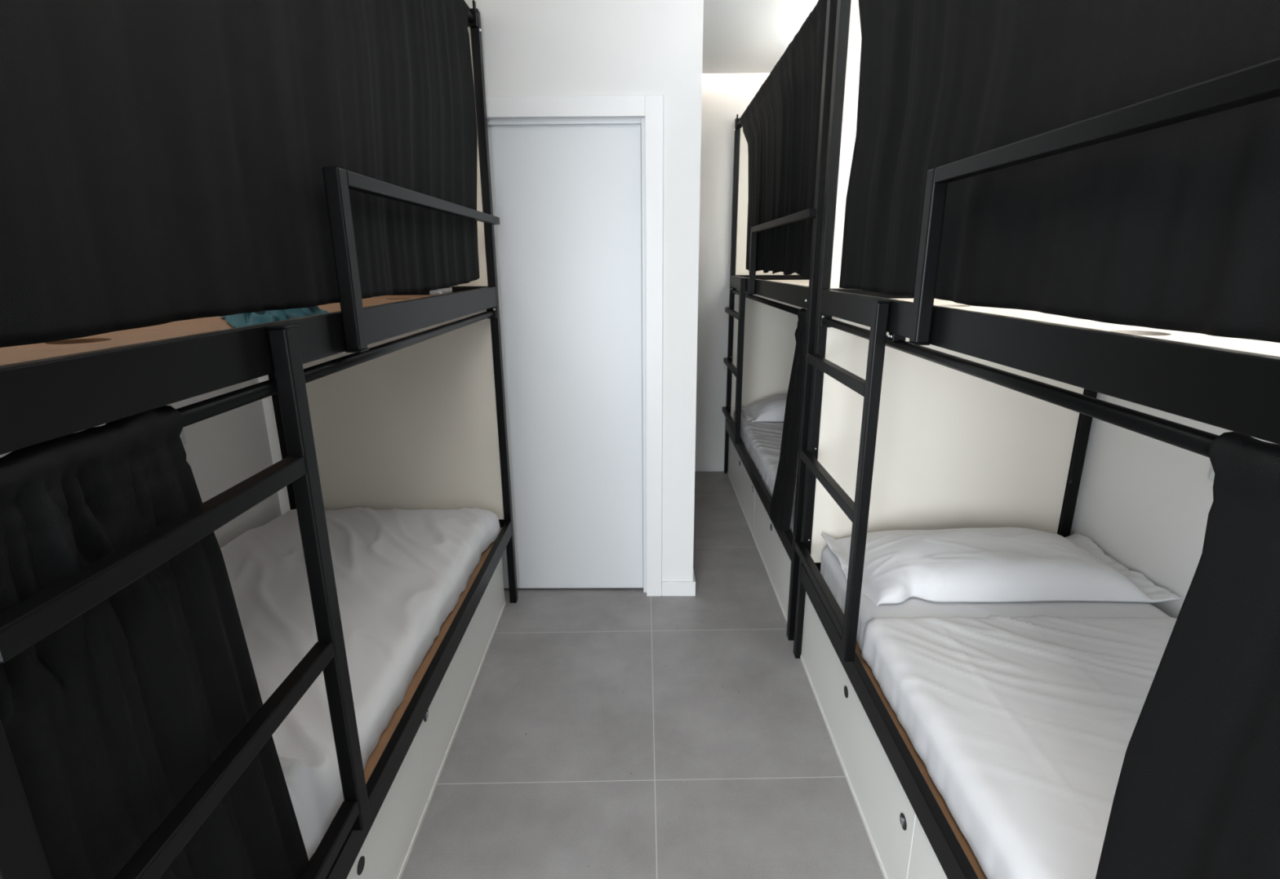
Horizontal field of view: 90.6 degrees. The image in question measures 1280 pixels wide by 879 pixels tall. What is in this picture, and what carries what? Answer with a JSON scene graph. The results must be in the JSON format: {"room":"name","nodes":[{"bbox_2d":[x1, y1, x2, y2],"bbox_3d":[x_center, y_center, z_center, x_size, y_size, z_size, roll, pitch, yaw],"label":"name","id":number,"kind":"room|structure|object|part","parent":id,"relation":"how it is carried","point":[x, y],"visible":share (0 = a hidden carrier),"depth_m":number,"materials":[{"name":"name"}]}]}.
{"room":"dormitory","nodes":[
{"label":"dormitory","id":0,"kind":"room"},
{"bbox_2d":[0,377,281,548],"bbox_3d":[-1.690,0.110,0.017,0.100,2.800,5.355,0,16,0],"label":"wall","id":1,"kind":"structure","parent":0,"point":[223,451],"depth_m":2.51,"materials":[{"name":"white paint"}]},
{"bbox_2d":[179,428,186,445],"bbox_3d":[-1.619,-0.012,2.208,0.012,0.082,0.082,0,16,0],"label":"wall socket","id":2,"kind":"object","parent":1,"relation":"attached to","point":[182,434],"visible":0.16,"depth_m":2.24,"materials":[{"name":"white plastic"}]},
{"bbox_2d":[257,0,703,595],"bbox_3d":[-0.682,-0.775,3.483,1.875,2.620,1.832,0,16,0],"label":"wall","id":3,"kind":"structure","parent":0,"point":[531,47],"depth_m":2.39,"materials":[{"name":"white paint"}]},
{"bbox_2d":[487,124,643,588],"bbox_3d":[-0.383,-0.271,2.751,0.784,2.018,0.040,0,16,0],"label":"door","id":4,"kind":"structure","parent":3,"relation":"in","point":[566,199],"depth_m":2.69,"materials":[{"name":"white paint"}]},
{"bbox_2d":[485,94,663,595],"bbox_3d":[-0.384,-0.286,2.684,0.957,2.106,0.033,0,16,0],"label":"trim","id":5,"kind":"structure","parent":3,"relation":"attached to","point":[650,107],"depth_m":2.50,"materials":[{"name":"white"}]},
{"bbox_2d":[640,147,643,515],"bbox_3d":[-0.383,-0.423,2.812,1.000,2.300,0.040,0,16,0],"label":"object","id":6,"kind":"structure","parent":0,"point":[641,148],"depth_m":2.77,"materials":[{"name":"paint"}]},
{"bbox_2d":[400,471,884,878],"bbox_3d":[-0.014,1.243,1.270,3.425,0.080,7.375,0,16,0],"label":"floor","id":7,"kind":"structure","parent":0,"point":[602,733],"depth_m":2.03,"materials":[{"name":"grey tile"}]},
{"bbox_2d":[0,0,517,878],"bbox_3d":[-1.046,-0.118,1.567,0.998,2.393,2.180,0,16,0],"label":"bunk bed","id":8,"kind":"object","parent":7,"relation":"on","point":[397,401],"visible":0.54,"depth_m":1.22,"materials":[{"name":"black metal"}]},
{"bbox_3d":[-0.599,0.178,0.536,0.030,2.375,0.040,0,16,0],"label":"post","id":9,"kind":"part","parent":8,"relation":"part of","materials":[{"name":"black metal"}]},
{"bbox_2d":[0,405,309,878],"bbox_3d":[-0.608,0.422,0.864,0.066,0.953,0.447,0,16,1],"label":"curtain","id":10,"kind":"object","parent":8,"relation":"hanging from","point":[109,719],"visible":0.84,"depth_m":0.74,"materials":[{"name":"black fabric"}]},
{"bbox_2d":[0,0,479,347],"bbox_3d":[-0.606,-0.784,1.370,0.046,0.932,2.076,0,16,0],"label":"curtain","id":11,"kind":"object","parent":8,"relation":"hanging from","point":[162,162],"visible":0.94,"depth_m":0.92,"materials":[{"name":"black fabric"}]},
{"bbox_3d":[-0.591,-0.288,1.517,0.024,0.076,2.100,0,16,0],"label":"rail","id":12,"kind":"part","parent":8,"relation":"part of","materials":[{"name":"black metal"}]},
{"bbox_2d":[219,306,328,327],"bbox_3d":[-0.747,-0.279,1.340,0.219,0.060,0.574,-12,19,-35],"label":"folded cloth","id":13,"kind":"object","parent":8,"relation":"on","point":[239,320],"visible":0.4,"depth_m":1.21,"materials":[{"name":"teal fabric"}]},
{"bbox_3d":[-1.519,-0.396,2.603,0.040,2.375,0.040,0,16,0],"label":"post","id":14,"kind":"part","parent":8,"relation":"part of","materials":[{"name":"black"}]},
{"bbox_3d":[-0.601,-0.225,1.534,0.025,0.025,2.096,0,16,0],"label":"curtain rod","id":15,"kind":"part","parent":8,"relation":"part of","materials":[{"name":"black metal"}]},
{"bbox_2d":[220,506,500,861],"bbox_3d":[-1.085,0.577,1.772,0.963,0.204,2.070,0,16,0],"label":"bedding","id":16,"kind":"object","parent":8,"relation":"on","point":[399,575],"visible":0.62,"depth_m":1.95,"materials":[{"name":"white fabric"}]},
{"bbox_3d":[-0.878,1.023,1.313,0.553,0.324,0.957,0,16,0],"label":"drawer","id":17,"kind":"part","parent":8,"relation":"part of","materials":[{"name":"white laminate"}]},
{"bbox_3d":[-1.049,-0.092,2.683,0.892,0.924,0.016,0,16,0],"label":"panel","id":18,"kind":"part","parent":8,"relation":"part of","materials":[{"name":"beige laminate"}]},
{"bbox_3d":[-0.585,0.676,1.787,0.024,0.070,2.100,0,16,0],"label":"rail","id":19,"kind":"part","parent":8,"relation":"part of","materials":[{"name":"black"}]},
{"bbox_3d":[-0.564,-0.673,1.831,0.029,0.028,1.317,0,16,0],"label":"guard rail","id":20,"kind":"part","parent":8,"relation":"part of","materials":[{"name":"black metal"}]},
{"bbox_3d":[-1.052,-0.575,2.550,0.897,0.076,0.024,0,16,0],"label":"rail","id":21,"kind":"part","parent":8,"relation":"part of","materials":[{"name":"black metal"}]},
{"bbox_2d":[429,287,452,296],"bbox_3d":[-0.628,-0.445,1.966,0.031,0.045,0.220,0,16,0],"label":"clip","id":22,"kind":"object","parent":8,"relation":"on","point":[444,291],"visible":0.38,"depth_m":1.95,"materials":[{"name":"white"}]},
{"bbox_3d":[-0.878,0.743,2.312,0.542,0.324,1.114,0,16,0],"label":"drawer","id":23,"kind":"part","parent":8,"relation":"part of","materials":[{"name":"white laminate"}]},
{"bbox_3d":[-1.055,-1.075,2.408,0.892,0.961,0.016,0,16,0],"label":"panel","id":24,"kind":"part","parent":8,"relation":"part of","materials":[{"name":"beige laminate"}]},
{"bbox_3d":[-0.607,-1.216,1.257,0.025,0.025,2.096,0,16,0],"label":"curtain rod","id":25,"kind":"part","parent":8,"relation":"part of","materials":[{"name":"black metal"}]},
{"bbox_3d":[-0.587,-0.400,2.597,0.030,2.375,0.040,0,16,0],"label":"post","id":26,"kind":"part","parent":8,"relation":"part of","materials":[{"name":"black metal"}]},
{"bbox_3d":[-1.046,0.389,2.820,0.897,0.070,0.024,0,16,0],"label":"rail","id":27,"kind":"part","parent":8,"relation":"part of","materials":[{"name":"black metal"}]},
{"bbox_2d":[721,0,845,640],"bbox_3d":[1.082,-0.621,3.316,1.011,2.393,2.178,0,16,0],"label":"bunk bed","id":28,"kind":"object","parent":7,"relation":"on","point":[763,308],"visible":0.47,"depth_m":3.67,"materials":[{"name":"black metal"}]},
{"bbox_3d":[0.628,-0.899,4.351,0.030,2.375,0.040,0,16,0],"label":"post","id":29,"kind":"part","parent":28,"relation":"part of","materials":[{"name":"black metal"}]},
{"bbox_3d":[0.918,0.238,4.074,0.556,0.324,1.123,0,16,0],"label":"drawer","id":30,"kind":"part","parent":28,"relation":"part of","materials":[{"name":"white laminate"}]},
{"bbox_3d":[0.625,0.176,3.544,0.024,0.070,2.093,0,16,0],"label":"rail","id":31,"kind":"part","parent":28,"relation":"part of","materials":[{"name":"black metal"}]},
{"bbox_2d":[733,410,798,535],"bbox_3d":[1.110,0.108,3.532,0.933,0.128,2.086,0,16,0],"label":"mattress","id":32,"kind":"object","parent":28,"relation":"on","point":[762,441],"visible":0.09,"depth_m":3.64,"materials":[{"name":"white fabric"}]},
{"bbox_2d":[741,395,786,422],"bbox_3d":[1.113,-0.209,4.282,0.830,0.169,0.418,0,16,0],"label":"pillow","id":33,"kind":"object","parent":32,"relation":"on","point":[771,409],"visible":0.32,"depth_m":4.14,"materials":[{"name":"white fabric"}]},
{"bbox_3d":[0.629,-0.725,3.292,0.025,0.025,2.089,0,16,0],"label":"curtain rod","id":34,"kind":"part","parent":28,"relation":"part of","materials":[{"name":"black metal"}]},
{"bbox_3d":[1.095,-1.578,4.155,0.905,0.961,0.016,0,16,0],"label":"panel","id":35,"kind":"part","parent":28,"relation":"part of","materials":[{"name":"beige laminate"}]},
{"bbox_3d":[1.101,-0.595,4.431,0.905,0.924,0.016,0,16,0],"label":"panel","id":36,"kind":"part","parent":28,"relation":"part of","materials":[{"name":"beige laminate"}]},
{"bbox_3d":[0.619,-0.788,3.274,0.024,0.076,2.093,0,16,0],"label":"rail","id":37,"kind":"part","parent":28,"relation":"part of","materials":[{"name":"black metal"}]},
{"bbox_3d":[1.097,-1.078,4.298,0.910,0.076,0.024,0,16,0],"label":"rail","id":38,"kind":"part","parent":28,"relation":"part of","materials":[{"name":"black metal"}]},
{"bbox_3d":[0.913,0.519,3.070,0.556,0.324,0.958,0,16,0],"label":"drawer","id":39,"kind":"part","parent":28,"relation":"part of","materials":[{"name":"white laminate"}]},
{"bbox_2d":[739,0,826,279],"bbox_3d":[0.628,-1.270,3.068,0.046,0.927,1.900,0,16,0],"label":"curtain","id":40,"kind":"object","parent":28,"relation":"hanging from","point":[780,124],"visible":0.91,"depth_m":2.67,"materials":[{"name":"black fabric"}]},
{"bbox_3d":[0.587,-0.924,2.701,0.029,0.028,1.153,0,16,0],"label":"guard rail","id":41,"kind":"part","parent":28,"relation":"part of","materials":[{"name":"black metal"}]},
{"bbox_2d":[770,308,806,531],"bbox_3d":[0.616,-0.057,2.592,0.062,0.953,0.372,0,16,0],"label":"curtain","id":42,"kind":"object","parent":28,"relation":"hanging from","point":[782,500],"visible":0.88,"depth_m":2.55,"materials":[{"name":"black fabric"}]},
{"bbox_3d":[0.617,-0.323,2.297,0.030,2.375,0.040,0,16,0],"label":"post","id":43,"kind":"part","parent":28,"relation":"part of","materials":[{"name":"black metal"}]},
{"bbox_2d":[793,0,1279,878],"bbox_3d":[1.070,-0.012,1.144,1.011,2.393,2.180,0,16,0],"label":"bunk bed","id":44,"kind":"object","parent":7,"relation":"on","point":[926,412],"visible":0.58,"depth_m":1.72,"materials":[{"name":"black metal"}]},
{"bbox_3d":[1.091,0.495,2.397,0.910,0.070,0.024,0,16,0],"label":"rail","id":45,"kind":"part","parent":44,"relation":"part of","materials":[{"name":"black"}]},
{"bbox_3d":[0.616,-0.290,2.179,0.030,2.375,0.040,0,16,0],"label":"post","id":46,"kind":"part","parent":44,"relation":"part of","materials":[{"name":"black metal"}]},
{"bbox_3d":[1.083,-0.970,1.984,0.905,0.961,0.016,0,16,0],"label":"panel","id":47,"kind":"part","parent":44,"relation":"part of","materials":[{"name":"beige laminate"}]},
{"bbox_3d":[0.901,0.834,1.946,0.566,0.324,1.033,0,16,0],"label":"drawer","id":48,"kind":"part","parent":44,"relation":"part of","materials":[{"name":"white laminate"}]},
{"bbox_3d":[1.085,-0.469,2.127,0.910,0.076,0.024,0,16,0],"label":"rail","id":49,"kind":"part","parent":44,"relation":"part of","materials":[{"name":"black metal"}]},
{"bbox_3d":[0.613,0.786,1.370,0.024,0.070,2.100,0,16,0],"label":"rail","id":50,"kind":"part","parent":44,"relation":"part of","materials":[{"name":"black metal"}]},
{"bbox_3d":[0.891,1.117,0.939,0.575,0.324,1.055,0,16,0],"label":"drawer","id":51,"kind":"part","parent":44,"relation":"part of","materials":[{"name":"white laminate"}]},
{"bbox_3d":[1.089,0.014,2.260,0.905,0.924,0.016,0,16,0],"label":"panel","id":52,"kind":"part","parent":44,"relation":"part of","materials":[{"name":"beige laminate"}]},
{"bbox_2d":[820,546,1169,799],"bbox_3d":[1.109,0.718,1.349,0.918,0.131,2.088,0,16,0],"label":"mattress","id":53,"kind":"object","parent":44,"relation":"on","point":[831,571],"visible":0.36,"depth_m":1.89,"materials":[{"name":"white fabric"}]},
{"bbox_2d":[821,527,1181,605],"bbox_3d":[1.127,0.418,2.096,0.925,0.204,0.480,0,16,0],"label":"pillow","id":54,"kind":"object","parent":53,"relation":"on","point":[994,564],"visible":0.94,"depth_m":1.95,"materials":[{"name":"white fabric"}]},
{"bbox_2d":[861,614,1177,878],"bbox_3d":[1.107,0.776,1.103,0.929,0.144,1.599,0,16,0],"label":"sheet","id":55,"kind":"object","parent":53,"relation":"on","point":[1024,727],"visible":0.75,"depth_m":1.44,"materials":[{"name":"white fabric"}]},
{"bbox_3d":[0.617,-0.115,1.117,0.025,0.025,2.096,0,16,0],"label":"curtain rod","id":56,"kind":"part","parent":44,"relation":"part of","materials":[{"name":"black metal"}]},
{"bbox_3d":[0.607,-0.178,1.100,0.024,0.076,2.100,0,16,0],"label":"rail","id":57,"kind":"part","parent":44,"relation":"part of","materials":[{"name":"black metal"}]},
{"bbox_2d":[839,0,1279,342],"bbox_3d":[0.615,-0.665,0.929,0.044,0.938,2.025,0,16,0],"label":"curtain","id":58,"kind":"object","parent":44,"relation":"hanging from","point":[1176,226],"visible":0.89,"depth_m":0.91,"materials":[{"name":"black fabric"}]},
{"bbox_3d":[1.561,-0.294,2.173,0.040,2.375,0.040,0,16,0],"label":"post","id":59,"kind":"part","parent":44,"relation":"part of","materials":[{"name":"black metal"}]},
{"bbox_3d":[0.576,-0.336,0.604,0.029,0.028,1.270,0,16,0],"label":"guard rail","id":60,"kind":"part","parent":44,"relation":"part of","materials":[{"name":"black metal"}]},
{"bbox_2d":[1095,431,1279,878],"bbox_3d":[0.623,0.513,0.533,0.058,0.937,0.624,0,16,0],"label":"curtain","id":61,"kind":"object","parent":44,"relation":"hanging from","point":[1197,796],"visible":1,"depth_m":0.67,"materials":[{"name":"black fabric"}]},
{"bbox_2d":[694,72,769,462],"bbox_3d":[0.927,-1.129,4.378,1.565,2.800,0.100,0,16,0],"label":"wall","id":62,"kind":"structure","parent":0,"point":[725,96],"depth_m":4.28,"materials":[{"name":"white paint"}]},
{"bbox_2d":[694,462,724,471],"bbox_3d":[0.444,0.201,4.695,0.377,0.072,0.012,0,16,0],"label":"baseboard","id":63,"kind":"structure","parent":62,"relation":"attached to","point":[699,466],"depth_m":4.69,"materials":[{"name":"white"}]},
{"bbox_2d":[702,0,817,73],"bbox_3d":[-0.030,-1.418,0.576,3.425,0.180,7.275,0,16,0],"label":"ceiling","id":64,"kind":"structure","parent":0,"point":[740,36],"depth_m":3.20,"materials":[{"name":"white paint"}]},
{"bbox_2d":[1070,392,1275,618],"bbox_3d":[1.640,-0.150,0.871,0.100,2.800,7.175,0,16,0],"label":"wall","id":65,"kind":"structure","parent":0,"point":[1145,501],"depth_m":1.99,"materials":[{"name":"white paint"}]},
{"bbox_2d":[1208,467,1214,481],"bbox_3d":[1.591,0.085,1.718,0.012,0.082,0.082,0,16,0],"label":"wall socket","id":66,"kind":"object","parent":65,"relation":"attached to","point":[1212,473],"visible":0.12,"depth_m":1.76,"materials":[{"name":"white plastic"}]}
]}

